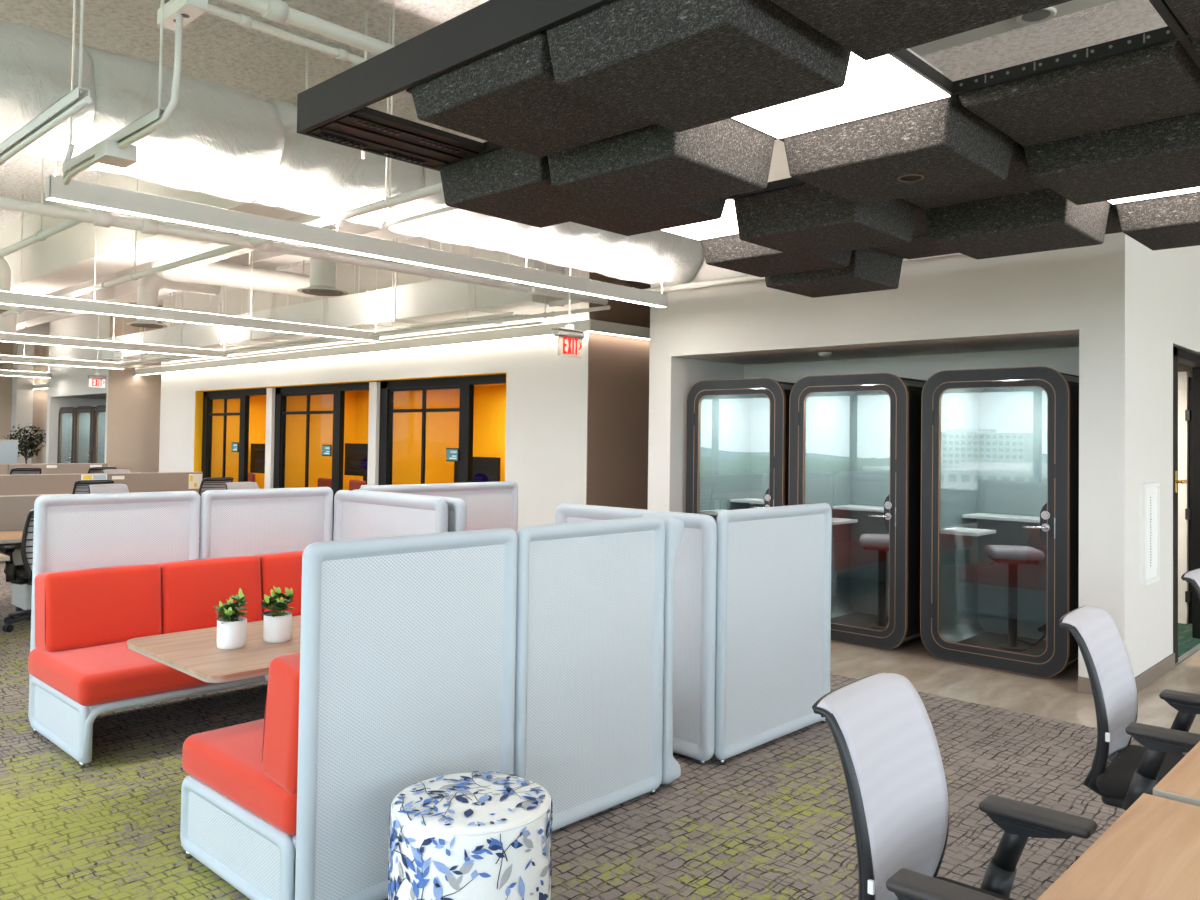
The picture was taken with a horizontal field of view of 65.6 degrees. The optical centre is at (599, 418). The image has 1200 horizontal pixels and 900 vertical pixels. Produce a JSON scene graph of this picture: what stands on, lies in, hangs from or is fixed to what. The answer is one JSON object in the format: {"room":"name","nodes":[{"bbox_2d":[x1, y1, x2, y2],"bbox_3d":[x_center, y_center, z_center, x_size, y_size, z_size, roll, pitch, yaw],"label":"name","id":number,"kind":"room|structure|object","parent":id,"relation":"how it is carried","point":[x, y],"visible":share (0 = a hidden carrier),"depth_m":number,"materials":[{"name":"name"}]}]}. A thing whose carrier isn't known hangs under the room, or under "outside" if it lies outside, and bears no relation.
{"room":"open plan office","nodes":[
{"label":"open plan office","id":0,"kind":"room"},
{"bbox_2d":[11,343,34,463],"bbox_3d":[-15.527,-0.148,25.038,0.400,4.200,0.400,0,-2,44],"label":"wall column","id":1,"kind":"structure","parent":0,"point":[22,387],"depth_m":24.90,"materials":[{"name":"paint"}]},
{"bbox_2d":[46,313,109,463],"bbox_3d":[-10.443,-0.194,19.885,3.710,4.200,1.370,0,-2,44],"label":"wall","id":2,"kind":"structure","parent":0,"point":[68,386],"depth_m":19.75,"materials":[{"name":"paint"}]},
{"bbox_2d":[344,443,367,484],"bbox_3d":[-3.792,1.146,14.951,0.980,1.485,0.430,0,-2,40],"label":"monitor","id":3,"kind":"object","parent":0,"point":[356,454],"visible":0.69,"depth_m":15.04,"materials":[{"name":"black plastic"}]},
{"bbox_2d":[159,237,588,529],"bbox_3d":[-3.667,-0.222,14.459,11.370,4.200,1.706,0,-2,44],"label":"wall","id":4,"kind":"structure","parent":0,"point":[547,392],"depth_m":13.31,"materials":[{"name":"paint"}]},
{"bbox_2d":[201,388,266,481],"bbox_3d":[-6.237,0.696,15.945,2.473,2.361,0.105,0,-2,44],"label":"door","id":5,"kind":"structure","parent":4,"relation":"in","point":[244,395],"depth_m":16.21,"materials":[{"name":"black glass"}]},
{"bbox_2d":[264,388,274,488],"bbox_3d":[-5.279,0.689,15.005,0.192,2.358,0.150,0,-2,44],"label":"trim","id":6,"kind":"structure","parent":4,"relation":"attached to","point":[270,395],"depth_m":14.93,"materials":[{"name":"paint"}]},
{"bbox_2d":[273,382,368,540],"bbox_3d":[-4.180,0.680,13.992,2.780,2.361,0.105,0,-2,44],"label":"door","id":7,"kind":"structure","parent":4,"relation":"in","point":[338,390],"depth_m":14.21,"materials":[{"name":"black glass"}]},
{"bbox_2d":[367,382,379,485],"bbox_3d":[-3.112,0.673,12.945,0.192,2.358,0.150,0,-2,44],"label":"trim","id":8,"kind":"structure","parent":4,"relation":"attached to","point":[374,387],"depth_m":12.88,"materials":[{"name":"paint"}]},
{"bbox_2d":[378,374,505,484],"bbox_3d":[-2.005,0.664,11.925,2.801,2.361,0.105,0,-2,44],"label":"door","id":9,"kind":"structure","parent":4,"relation":"in","point":[465,384],"depth_m":12.12,"materials":[{"name":"black metal"}]},
{"bbox_2d":[454,457,500,482],"bbox_3d":[-1.712,1.202,12.946,0.860,1.340,0.430,0,-2,38],"label":"monitor","id":10,"kind":"object","parent":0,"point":[485,469],"visible":0.41,"depth_m":12.82,"materials":[{"name":"black plastic"}]},
{"bbox_2d":[0,0,1166,335],"bbox_3d":[-5.926,-2.562,11.932,37.400,0.300,15.400,0,-2,44],"label":"ceiling","id":11,"kind":"structure","parent":0,"point":[263,66],"depth_m":6.09,"materials":[{"name":"paint"}]},
{"bbox_2d":[0,0,91,164],"bbox_3d":[-2.392,-1.831,3.885,1.600,1.429,0.040,0,-2,44],"label":"channel","id":12,"kind":"object","parent":11,"relation":"hanging from","point":[79,97],"visible":1,"depth_m":3.57,"materials":[{"name":"white metal"}]},
{"bbox_2d":[0,158,103,257],"bbox_3d":[-6.462,-1.860,8.995,9.260,1.249,0.072,0,-2,44],"label":"pipe","id":13,"kind":"object","parent":11,"relation":"hanging from","point":[42,235],"visible":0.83,"depth_m":6.59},
{"bbox_2d":[0,311,124,368],"bbox_3d":[-10.200,-1.674,15.106,0.070,1.448,4.720,0,-2,44],"label":"pendant light","id":14,"kind":"object","parent":11,"relation":"hanging from","point":[3,358],"visible":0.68,"depth_m":16.01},
{"bbox_2d":[0,272,226,357],"bbox_3d":[-7.254,-1.696,12.328,0.070,1.448,4.750,0,-2,44],"label":"pendant light","id":15,"kind":"object","parent":11,"relation":"hanging from","point":[4,337],"visible":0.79,"depth_m":12.82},
{"bbox_2d":[62,0,182,184],"bbox_3d":[-2.036,-1.814,3.955,1.194,1.450,0.073,0,-2,44],"label":"channel","id":16,"kind":"object","parent":11,"relation":"hanging from","point":[145,125],"visible":0.93,"depth_m":3.69,"materials":[{"name":"white metal"}]},
{"bbox_2d":[93,139,137,167],"bbox_3d":[-2.032,-1.111,3.910,0.148,0.068,0.128,0,-2,44],"label":"junction box","id":17,"kind":"object","parent":16,"relation":"attached to","point":[107,152],"visible":0.98,"depth_m":3.88,"materials":[{"name":"white metal"}]},
{"bbox_2d":[0,173,303,294],"bbox_3d":[-11.279,-2.002,15.694,24.050,0.800,0.490,0,-2,44],"label":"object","id":18,"kind":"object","parent":11,"relation":"attached to","point":[66,258],"depth_m":9.78,"materials":[{"name":"paint"}]},
{"bbox_2d":[0,305,73,342],"bbox_3d":[-8.960,-1.557,14.683,0.480,0.762,1.140,0,-2,44],"label":"duct","id":19,"kind":"object","parent":18,"relation":"hanging from","point":[8,323],"visible":0.19,"depth_m":14.41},
{"bbox_2d":[157,0,207,30],"bbox_3d":[-1.607,-2.042,3.609,0.280,0.994,0.080,0,-2,44],"label":"ceiling box","id":20,"kind":"object","parent":11,"relation":"hanging from","point":[190,10],"visible":0.71,"depth_m":3.56,"materials":[{"name":"white metal"}]},
{"bbox_2d":[0,174,378,340],"bbox_3d":[-4.314,-1.718,9.543,0.070,1.448,4.760,0,-2,44],"label":"pendant light","id":21,"kind":"object","parent":11,"relation":"hanging from","point":[7,298],"visible":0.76,"depth_m":9.48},
{"bbox_2d":[16,222,407,329],"bbox_3d":[-10.338,-2.120,17.593,22.800,0.450,0.350,0,-2,44],"label":"ceiling","id":22,"kind":"structure","parent":11,"relation":"attached to","point":[126,292],"depth_m":14.44,"materials":[{"name":"paint"}]},
{"bbox_2d":[126,274,220,327],"bbox_3d":[-5.631,-1.564,12.307,0.480,0.762,1.140,0,-2,44],"label":"duct","id":23,"kind":"object","parent":22,"relation":"hanging from","point":[148,288],"visible":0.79,"depth_m":12.04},
{"bbox_2d":[2,0,442,315],"bbox_3d":[-3.358,-1.826,7.369,9.400,1.303,0.070,0,-2,44],"label":"pipe","id":24,"kind":"object","parent":11,"relation":"hanging from","point":[388,202],"visible":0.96,"depth_m":6.38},
{"bbox_2d":[151,214,349,297],"bbox_3d":[-3.035,-1.979,9.782,4.152,0.878,2.206,0,-2,44],"label":"duct","id":25,"kind":"object","parent":11,"relation":"hanging from","point":[210,271],"visible":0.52,"depth_m":10.89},
{"bbox_2d":[297,246,347,295],"bbox_3d":[-2.784,-1.600,8.989,0.480,0.762,0.740,0,-2,44],"label":"duct","id":26,"kind":"object","parent":25,"relation":"hanging from","point":[322,272],"visible":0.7,"depth_m":8.98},
{"bbox_2d":[297,285,347,295],"bbox_3d":[-2.699,-1.253,9.075,0.478,0.056,0.478,0,-2,39],"label":"diffuser","id":27,"kind":"object","parent":26,"relation":"attached to","point":[317,290],"depth_m":9.00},
{"bbox_2d":[172,0,367,63],"bbox_3d":[-0.487,-2.017,4.745,0.053,0.960,7.100,0,-2,44],"label":"conduit pipe","id":28,"kind":"object","parent":11,"relation":"hanging from","point":[241,19],"visible":0.27,"depth_m":3.85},
{"bbox_2d":[0,127,607,304],"bbox_3d":[-2.547,-1.826,6.336,0.092,1.328,7.580,0,-2,44],"label":"linear pendant light","id":29,"kind":"object","parent":11,"relation":"hanging from","point":[97,218],"visible":0.93,"depth_m":6.49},
{"bbox_2d":[548,253,960,306],"bbox_3d":[1.196,-1.178,7.875,4.700,0.070,0.068,0,-2,44],"label":"pipe","id":30,"kind":"object","parent":29,"relation":"attached to","point":[745,278],"visible":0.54,"depth_m":8.15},
{"bbox_2d":[225,0,394,54],"bbox_3d":[-0.407,-2.028,4.669,0.082,0.940,7.100,0,-2,44],"label":"conduit pipe","id":31,"kind":"object","parent":11,"relation":"hanging from","point":[279,11],"visible":0.15,"depth_m":3.82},
{"bbox_2d":[116,246,528,363],"bbox_3d":[-5.268,-1.636,14.103,12.554,1.431,0.500,0,-2,44],"label":"pendant light","id":32,"kind":"object","parent":11,"relation":"hanging from","point":[509,314],"visible":0.6,"depth_m":12.22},
{"bbox_2d":[116,312,528,363],"bbox_3d":[-5.332,-1.068,14.143,12.400,0.030,0.232,0,-2,44],"label":"tray","id":33,"kind":"object","parent":32,"relation":"on","point":[510,314],"depth_m":11.54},
{"bbox_2d":[102,238,563,360],"bbox_3d":[-4.962,-1.740,13.829,12.248,1.230,0.500,0,-2,44],"label":"duct","id":34,"kind":"object","parent":11,"relation":"hanging from","point":[435,300],"visible":0.62,"depth_m":11.66,"materials":[{"name":"white metal"}]},
{"bbox_2d":[129,244,542,368],"bbox_3d":[-4.899,-1.662,14.168,11.800,1.364,0.052,0,-2,44],"label":"pendant light","id":35,"kind":"object","parent":11,"relation":"hanging from","point":[450,332],"visible":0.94,"depth_m":12.50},
{"bbox_2d":[90,239,610,369],"bbox_3d":[-4.784,-1.653,13.091,13.450,1.428,0.060,0,-2,44],"label":"pendant light","id":36,"kind":"object","parent":11,"relation":"hanging from","point":[600,308],"visible":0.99,"depth_m":10.57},
{"bbox_2d":[0,12,702,285],"bbox_3d":[-1.701,-1.873,5.949,0.730,1.228,6.980,0,-2,44],"label":"duct","id":37,"kind":"object","parent":11,"relation":"hanging from","point":[219,140],"visible":0.7,"depth_m":5.31,"materials":[{"name":"metal"}]},
{"bbox_2d":[45,150,666,307],"bbox_3d":[-1.084,-1.144,6.317,0.070,0.245,4.757,0,-2,44],"label":"pendant light","id":38,"kind":"object","parent":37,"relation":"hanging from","point":[80,193],"visible":0.95,"depth_m":5.61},
{"bbox_2d":[552,268,586,357],"bbox_3d":[-0.246,-0.857,7.516,0.090,0.720,0.310,0,-2,44],"label":"exit sign","id":39,"kind":"object","parent":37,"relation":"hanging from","point":[570,340],"visible":1,"depth_m":7.49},
{"bbox_2d":[135,240,649,375],"bbox_3d":[-4.242,-1.583,15.316,13.570,1.456,2.235,0,-2,44],"label":"pendant light","id":40,"kind":"object","parent":11,"relation":"hanging from","point":[589,325],"visible":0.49,"depth_m":11.85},
{"bbox_2d":[378,13,457,228],"bbox_3d":[-0.640,-1.826,5.076,1.940,1.331,0.046,0,-2,44],"label":"conduit pipe","id":41,"kind":"object","parent":11,"relation":"hanging from","point":[385,224],"visible":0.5,"depth_m":5.60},
{"bbox_2d":[297,0,1199,258],"bbox_3d":[1.827,-1.771,3.303,4.664,1.456,3.720,0,-2,44],"label":"frame","id":42,"kind":"object","parent":11,"relation":"hanging from","point":[335,109],"visible":0.44,"depth_m":3.02,"materials":[{"name":"black metal"}]},
{"bbox_2d":[410,32,655,156],"bbox_3d":[-0.196,-1.055,3.083,0.652,0.145,0.606,0,-2,44],"label":"felt baffle","id":43,"kind":"object","parent":42,"relation":"attached to","point":[510,96],"visible":0.58,"depth_m":2.98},
{"bbox_2d":[439,147,629,227],"bbox_3d":[-0.253,-1.005,3.981,0.654,0.205,0.607,0,-2,44],"label":"felt baffle","id":44,"kind":"object","parent":42,"relation":"attached to","point":[510,184],"visible":0.49,"depth_m":3.86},
{"bbox_2d":[570,198,725,235],"bbox_3d":[0.169,-1.022,4.426,0.652,0.140,0.606,0,-2,44],"label":"felt baffle","id":45,"kind":"object","parent":42,"relation":"attached to","point":[628,222],"visible":0.3,"depth_m":4.43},
{"bbox_2d":[548,118,774,212],"bbox_3d":[0.225,-0.992,3.526,0.654,0.240,0.607,0,-2,44],"label":"felt baffle","id":46,"kind":"object","parent":42,"relation":"attached to","point":[652,168],"visible":0.69,"depth_m":3.38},
{"bbox_2d":[546,0,850,131],"bbox_3d":[0.282,-1.034,2.628,0.653,0.195,0.606,0,-2,44],"label":"felt baffle","id":47,"kind":"object","parent":42,"relation":"attached to","point":[676,65],"visible":0.85,"depth_m":2.50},
{"bbox_2d":[662,199,738,239],"bbox_3d":[0.592,-1.067,4.872,0.658,0.080,0.611,0,-2,44],"label":"light panel","id":48,"kind":"object","parent":42,"relation":"attached to","point":[726,225],"visible":0.34,"depth_m":5.01,"materials":[{"name":"white plastic"}]},
{"bbox_2d":[702,233,851,276],"bbox_3d":[1.013,-0.966,5.314,0.653,0.187,0.606,0,-2,44],"label":"felt baffle","id":49,"kind":"object","parent":42,"relation":"attached to","point":[729,252],"visible":0.52,"depth_m":5.23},
{"bbox_2d":[734,184,916,256],"bbox_3d":[1.069,-0.959,4.415,0.654,0.240,0.607,0,-2,44],"label":"felt baffle","id":50,"kind":"object","parent":42,"relation":"attached to","point":[806,220],"visible":0.73,"depth_m":4.27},
{"bbox_2d":[765,247,902,297],"bbox_3d":[1.435,-0.924,5.758,0.654,0.238,0.607,0,-2,44],"label":"felt baffle","id":51,"kind":"object","parent":42,"relation":"attached to","point":[868,269],"visible":0.64,"depth_m":5.60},
{"bbox_2d":[732,48,949,138],"bbox_3d":[0.705,-1.107,3.075,0.658,0.080,0.611,0,-2,44],"label":"light panel","id":52,"kind":"object","parent":42,"relation":"attached to","point":[883,84],"visible":0.45,"depth_m":3.11,"materials":[{"name":"white plastic"}]},
{"bbox_2d":[783,97,1013,204],"bbox_3d":[1.126,-1.000,3.517,0.653,0.199,0.606,0,-2,44],"label":"felt baffle","id":53,"kind":"object","parent":42,"relation":"attached to","point":[940,144],"visible":0.77,"depth_m":3.36,"materials":[{"name":"black fabric"}]},
{"bbox_2d":[873,233,958,258],"bbox_3d":[1.915,-1.014,5.306,0.648,0.065,0.602,0,-2,44],"label":"felt baffle","id":54,"kind":"object","parent":42,"relation":"attached to","point":[920,246],"visible":0.23,"depth_m":5.39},
{"bbox_2d":[770,0,1071,60],"bbox_3d":[0.761,-1.065,2.174,0.652,0.140,0.606,0,-2,44],"label":"felt baffle","id":55,"kind":"object","parent":42,"relation":"attached to","point":[869,29],"visible":1,"depth_m":2.31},
{"bbox_2d":[901,142,1048,208],"bbox_3d":[1.549,-1.035,3.962,0.650,0.095,0.604,0,-2,44],"label":"felt baffle","id":56,"kind":"object","parent":42,"relation":"attached to","point":[1018,180],"visible":0.26,"depth_m":4.01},
{"bbox_2d":[925,188,1109,258],"bbox_3d":[1.970,-0.947,4.405,0.654,0.240,0.607,0,-2,44],"label":"felt baffle","id":57,"kind":"object","parent":42,"relation":"attached to","point":[1039,220],"visible":0.71,"depth_m":4.25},
{"bbox_2d":[958,40,1199,146],"bbox_3d":[1.605,-1.060,3.063,0.650,0.085,0.603,0,-2,44],"label":"felt baffle","id":58,"kind":"object","parent":42,"relation":"attached to","point":[1159,82],"visible":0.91,"depth_m":2.98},
{"bbox_2d":[1023,112,1199,204],"bbox_3d":[2.027,-0.994,3.506,0.653,0.185,0.606,0,-2,44],"label":"felt baffle","id":59,"kind":"object","parent":42,"relation":"attached to","point":[1163,155],"visible":0.8,"depth_m":3.39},
{"bbox_2d":[1116,191,1199,250],"bbox_3d":[2.871,-0.963,4.395,0.653,0.183,0.606,0,-2,44],"label":"felt baffle","id":60,"kind":"object","parent":42,"relation":"attached to","point":[1173,221],"visible":0.84,"depth_m":4.33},
{"bbox_2d":[1165,0,1199,37],"bbox_3d":[1.662,-1.087,2.165,0.648,0.070,0.602,0,-2,44],"label":"felt baffle","id":61,"kind":"object","parent":42,"relation":"attached to","point":[1187,12],"visible":1,"depth_m":2.41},
{"bbox_2d":[909,0,1116,55],"bbox_3d":[3.583,-2.185,2.846,10.500,0.600,0.205,0,-2,44],"label":"beam","id":62,"kind":"structure","parent":11,"relation":"attached to","point":[1072,6],"depth_m":4.49,"materials":[{"name":"paint"}]},
{"bbox_2d":[1016,7,1056,24],"bbox_3d":[2.022,-1.867,4.322,0.172,0.012,0.172,0,-2,44],"label":"ceiling speaker","id":63,"kind":"object","parent":62,"relation":"attached to","point":[1040,16],"visible":0.91,"depth_m":4.33},
{"bbox_2d":[0,563,1187,899],"bbox_3d":[-8.179,1.852,9.525,37.400,0.300,9.040,0,-2,44],"label":"floor","id":64,"kind":"structure","parent":0,"point":[774,821],"depth_m":3.98,"materials":[{"name":"carpet"}]},
{"bbox_2d":[0,440,18,463],"bbox_3d":[-13.304,1.139,19.236,0.440,1.425,2.240,0,-2,44],"label":"screen","id":65,"kind":"object","parent":64,"relation":"on","point":[8,448],"visible":0.37,"depth_m":19.90,"materials":[{"name":"white fabric"}]},
{"bbox_2d":[0,510,33,631],"bbox_3d":[-4.575,1.216,7.712,0.642,0.992,0.674,0,-2,41],"label":"chair","id":66,"kind":"object","parent":64,"relation":"on","point":[23,572],"visible":0.3,"depth_m":7.46,"materials":[{"name":"black plastic"}]},
{"bbox_2d":[12,548,31,619],"bbox_3d":[-4.851,1.428,8.145,0.412,0.580,0.400,0,-2,44],"label":"pedestal","id":67,"kind":"object","parent":64,"relation":"on","point":[21,594],"visible":0.17,"depth_m":7.98,"materials":[{"name":"white metal"}]},
{"bbox_2d":[0,494,64,563],"bbox_3d":[-6.486,1.144,6.783,1.520,1.038,4.754,0,-2,44],"label":"workstation","id":68,"kind":"object","parent":64,"relation":"on","point":[14,509],"visible":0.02,"depth_m":8.16,"materials":[{"name":"brown wood"}]},
{"bbox_2d":[0,463,107,474],"bbox_3d":[-11.375,1.262,14.950,1.520,1.038,6.464,0,-2,44],"label":"workstation","id":69,"kind":"object","parent":64,"relation":"on","point":[62,468],"visible":0.14,"depth_m":16.69,"materials":[{"name":"brown wood"}]},
{"bbox_2d":[0,472,202,542],"bbox_3d":[-8.090,1.233,11.657,1.520,1.038,6.214,0,-2,44],"label":"workstation","id":70,"kind":"object","parent":64,"relation":"on","point":[20,484],"visible":0.15,"depth_m":12.62,"materials":[{"name":"brown wood"}]},
{"bbox_2d":[127,615,300,682],"bbox_3d":[-1.275,1.359,4.543,0.930,0.655,1.680,0,-2,44],"label":"table","id":71,"kind":"object","parent":64,"relation":"on","point":[196,653],"visible":0.13,"depth_m":4.05,"materials":[{"name":"brown wood"}]},
{"bbox_2d":[212,588,247,648],"bbox_3d":[-1.638,0.886,4.153,0.149,0.261,0.154,0,-2,44],"label":"potted plant","id":72,"kind":"object","parent":71,"relation":"on","point":[231,628],"visible":1,"depth_m":4.12,"materials":[{"name":"green plant"}]},
{"bbox_2d":[261,586,293,642],"bbox_3d":[-1.488,0.897,4.302,0.136,0.249,0.161,1,-1,4],"label":"potted plant","id":73,"kind":"object","parent":71,"relation":"on","point":[277,625],"visible":1,"depth_m":4.25,"materials":[{"name":"green plant"}]},
{"bbox_2d":[28,487,447,767],"bbox_3d":[-2.005,1.065,5.285,1.238,1.256,1.900,0,-2,44],"label":"lounge sofa","id":74,"kind":"object","parent":64,"relation":"on","point":[109,570],"visible":0.67,"depth_m":5.30,"materials":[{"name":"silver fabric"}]},
{"bbox_2d":[35,564,161,651],"bbox_3d":[-2.760,1.035,5.142,0.270,0.431,0.595,0,-2,44],"label":"cushion","id":75,"kind":"object","parent":74,"relation":"on","point":[78,606],"depth_m":5.03,"materials":[{"name":"red fabric"}]},
{"bbox_2d":[156,556,261,633],"bbox_3d":[-2.349,1.051,5.574,0.270,0.431,0.595,0,-2,44],"label":"cushion","id":76,"kind":"object","parent":74,"relation":"on","point":[190,587],"depth_m":5.45,"materials":[{"name":"red fabric"}]},
{"bbox_2d":[253,551,303,620],"bbox_3d":[-1.938,1.066,6.006,0.270,0.431,0.595,0,-2,44],"label":"cushion","id":77,"kind":"object","parent":74,"relation":"on","point":[281,569],"depth_m":5.81,"materials":[{"name":"red fabric"}]},
{"bbox_2d":[180,515,683,899],"bbox_3d":[-0.612,1.054,3.958,0.927,1.256,1.940,0,-2,44],"label":"lounge sofa","id":78,"kind":"object","parent":64,"relation":"on","point":[543,655],"visible":0.97,"depth_m":3.40,"materials":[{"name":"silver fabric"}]},
{"bbox_2d":[182,719,296,835],"bbox_3d":[-0.995,1.297,3.606,0.855,0.178,0.905,0,-2,44],"label":"seat cushion","id":79,"kind":"object","parent":78,"relation":"on","point":[223,766],"depth_m":3.29,"materials":[{"name":"red fabric"}]},
{"bbox_2d":[262,652,299,793],"bbox_3d":[-0.856,1.019,3.279,0.270,0.431,0.595,0,-2,44],"label":"cushion","id":80,"kind":"object","parent":78,"relation":"on","point":[281,733],"depth_m":3.05,"materials":[{"name":"red fabric"}]},
{"bbox_2d":[352,481,517,531],"bbox_3d":[-0.769,1.111,6.557,1.278,1.256,1.576,0,-2,44],"label":"lounge sofa","id":81,"kind":"object","parent":64,"relation":"on","point":[472,505],"visible":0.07,"depth_m":7.20,"materials":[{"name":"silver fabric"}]},
{"bbox_2d":[387,771,552,899],"bbox_3d":[-0.407,1.426,2.936,0.511,0.472,0.510,1,-1,6],"label":"pouf","id":82,"kind":"object","parent":64,"relation":"on","point":[475,835],"visible":1,"depth_m":2.77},
{"bbox_2d":[555,503,831,764],"bbox_3d":[0.534,1.102,5.349,1.148,1.256,1.143,0,-2,44],"label":"partition","id":83,"kind":"object","parent":64,"relation":"on","point":[752,594],"visible":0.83,"depth_m":4.81,"materials":[{"name":"fabric"}]},
{"bbox_2d":[812,673,1096,899],"bbox_3d":[0.857,1.166,2.164,0.642,0.992,0.674,0,-2,41],"label":"chair","id":84,"kind":"object","parent":64,"relation":"on","point":[881,728],"visible":1,"depth_m":2.29,"materials":[{"name":"fabric"}]},
{"bbox_2d":[1037,793,1199,899],"bbox_3d":[1.113,1.286,1.524,0.760,0.730,1.530,0,-2,44],"label":"desk","id":85,"kind":"object","parent":64,"relation":"on","point":[1151,851],"visible":1,"depth_m":1.96,"materials":[{"name":"brown wood"}]},
{"bbox_2d":[1058,606,1199,869],"bbox_3d":[1.978,1.207,3.257,0.642,0.992,0.674,0,-2,41],"label":"chair","id":86,"kind":"object","parent":64,"relation":"on","point":[1133,771],"visible":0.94,"depth_m":3.27,"materials":[{"name":"fabric"}]},
{"bbox_2d":[1153,741,1199,806],"bbox_3d":[2.210,1.328,2.668,0.760,0.730,1.530,0,-2,44],"label":"desk","id":87,"kind":"object","parent":64,"relation":"on","point":[1182,783],"visible":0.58,"depth_m":2.43,"materials":[{"name":"brown wood"}]},
{"bbox_2d":[0,302,1191,472],"bbox_3d":[-5.957,-0.313,11.881,38.622,4.200,35.724,1,-1,4],"label":"wall","id":88,"kind":"structure","parent":0,"point":[133,418],"depth_m":18.57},
{"bbox_2d":[586,272,649,509],"bbox_3d":[1.526,-0.212,11.663,0.012,4.200,4.805,0,-2,44],"label":"wall","id":89,"kind":"structure","parent":0,"point":[618,366],"depth_m":10.26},
{"bbox_2d":[199,543,1199,733],"bbox_3d":[-2.877,2.056,15.105,37.400,0.299,6.360,0,-2,44],"label":"floor","id":90,"kind":"structure","parent":0,"point":[1057,697],"depth_m":6.29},
{"bbox_2d":[3,424,45,463],"bbox_3d":[-13.481,1.010,21.925,0.894,1.800,0.914,0,-2,44],"label":"indoor tree","id":91,"kind":"object","parent":90,"relation":"on","point":[24,440],"visible":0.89,"depth_m":21.90,"materials":[{"name":"green plant"}]},
{"bbox_2d":[57,407,76,462],"bbox_3d":[-11.317,0.834,20.591,1.041,2.154,1.016,0,-2,44],"label":"booth","id":92,"kind":"object","parent":90,"relation":"on","point":[66,420],"visible":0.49,"depth_m":20.62,"materials":[{"name":"glass"}]},
{"bbox_2d":[74,406,95,462],"bbox_3d":[-10.519,0.828,19.833,1.041,2.154,1.016,0,-2,44],"label":"booth","id":93,"kind":"object","parent":90,"relation":"on","point":[84,415],"visible":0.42,"depth_m":19.86,"materials":[{"name":"glass"}]},
{"bbox_2d":[93,405,105,462],"bbox_3d":[-9.678,0.821,19.034,1.041,2.154,1.016,0,-2,44],"label":"booth","id":94,"kind":"object","parent":90,"relation":"on","point":[100,410],"visible":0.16,"depth_m":19.08,"materials":[{"name":"glass"}]},
{"bbox_2d":[685,378,794,520],"bbox_3d":[1.477,0.740,8.556,1.041,2.154,1.016,0,-2,44],"label":"booth","id":95,"kind":"object","parent":90,"relation":"on","point":[737,430],"visible":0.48,"depth_m":8.75,"materials":[{"name":"glass"}]},
{"bbox_2d":[699,498,763,514],"bbox_3d":[1.509,0.831,8.602,0.880,0.115,0.820,0,-2,44],"label":"shelf","id":96,"kind":"object","parent":95,"relation":"attached to","point":[708,506],"depth_m":8.86,"materials":[{"name":"laminate"}]},
{"bbox_2d":[789,373,925,649],"bbox_3d":[2.273,0.734,7.799,1.041,2.154,1.016,0,-2,44],"label":"booth","id":97,"kind":"object","parent":90,"relation":"on","point":[855,439],"visible":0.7,"depth_m":8.00,"materials":[{"name":"glass"}]},
{"bbox_2d":[832,505,883,524],"bbox_3d":[2.305,0.825,7.846,0.880,0.115,0.820,0,-2,44],"label":"shelf","id":98,"kind":"object","parent":97,"relation":"attached to","point":[841,514],"depth_m":8.26,"materials":[{"name":"laminate"}]},
{"bbox_2d":[859,534,888,629],"bbox_3d":[2.390,1.344,7.666,0.494,0.762,0.389,0,-1,17],"label":"stool","id":99,"kind":"object","parent":97,"relation":"on","point":[880,542],"visible":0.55,"depth_m":7.67,"materials":[{"name":"black metal"}]},
{"bbox_2d":[920,366,1078,677],"bbox_3d":[3.111,0.728,7.004,1.041,2.154,1.016,0,-2,44],"label":"booth","id":100,"kind":"object","parent":90,"relation":"on","point":[1000,446],"visible":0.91,"depth_m":7.24,"materials":[{"name":"glass"}]},
{"bbox_2d":[940,513,1039,535],"bbox_3d":[3.142,0.819,7.051,0.880,0.115,0.820,0,-2,44],"label":"shelf","id":101,"kind":"object","parent":100,"relation":"attached to","point":[968,524],"depth_m":7.36,"materials":[{"name":"laminate"}]},
{"bbox_2d":[983,545,1046,650],"bbox_3d":[3.155,1.338,6.949,0.494,0.762,0.389,1,-1,11],"label":"stool","id":102,"kind":"object","parent":100,"relation":"on","point":[1014,555],"visible":1,"depth_m":6.94,"materials":[{"name":"black metal"}]},
{"bbox_2d":[648,139,1199,677],"bbox_3d":[3.760,-0.235,9.277,3.990,4.200,5.388,0,-2,44],"label":"wall","id":103,"kind":"structure","parent":0,"point":[1111,315],"depth_m":6.73,"materials":[{"name":"paint"}]},
{"bbox_2d":[1142,482,1159,585],"bbox_3d":[3.754,0.779,6.349,0.022,0.680,0.370,0,-2,44],"label":"wall plaque","id":104,"kind":"object","parent":103,"relation":"attached to","point":[1150,492],"visible":1,"depth_m":6.34,"materials":[{"name":"white metal"}]},
{"bbox_2d":[1135,653,1174,692],"bbox_3d":[3.758,1.749,6.353,0.016,0.100,1.276,0,-2,44],"label":"baseboard","id":105,"kind":"structure","parent":103,"relation":"attached to","point":[1156,671],"depth_m":6.39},
{"bbox_2d":[1178,372,1191,623],"bbox_3d":[5.287,0.722,8.606,0.585,2.300,0.108,0,-2,44],"label":"door","id":106,"kind":"structure","parent":103,"relation":"in","point":[1184,379],"depth_m":8.51,"materials":[{"name":"paint"}]},
{"bbox_2d":[1173,346,1199,662],"bbox_3d":[4.670,0.649,7.388,0.189,2.373,1.418,0,-2,44],"label":"door","id":107,"kind":"structure","parent":103,"relation":"in","point":[1180,356],"depth_m":7.82,"materials":[{"name":"black metal"}]},
{"bbox_2d":[1175,623,1199,665],"bbox_3d":[4.081,1.879,9.767,4.245,0.011,4.124,0,-2,44],"label":"floor","id":108,"kind":"structure","parent":0,"point":[1186,642],"depth_m":7.62,"materials":[{"name":"carpet"}]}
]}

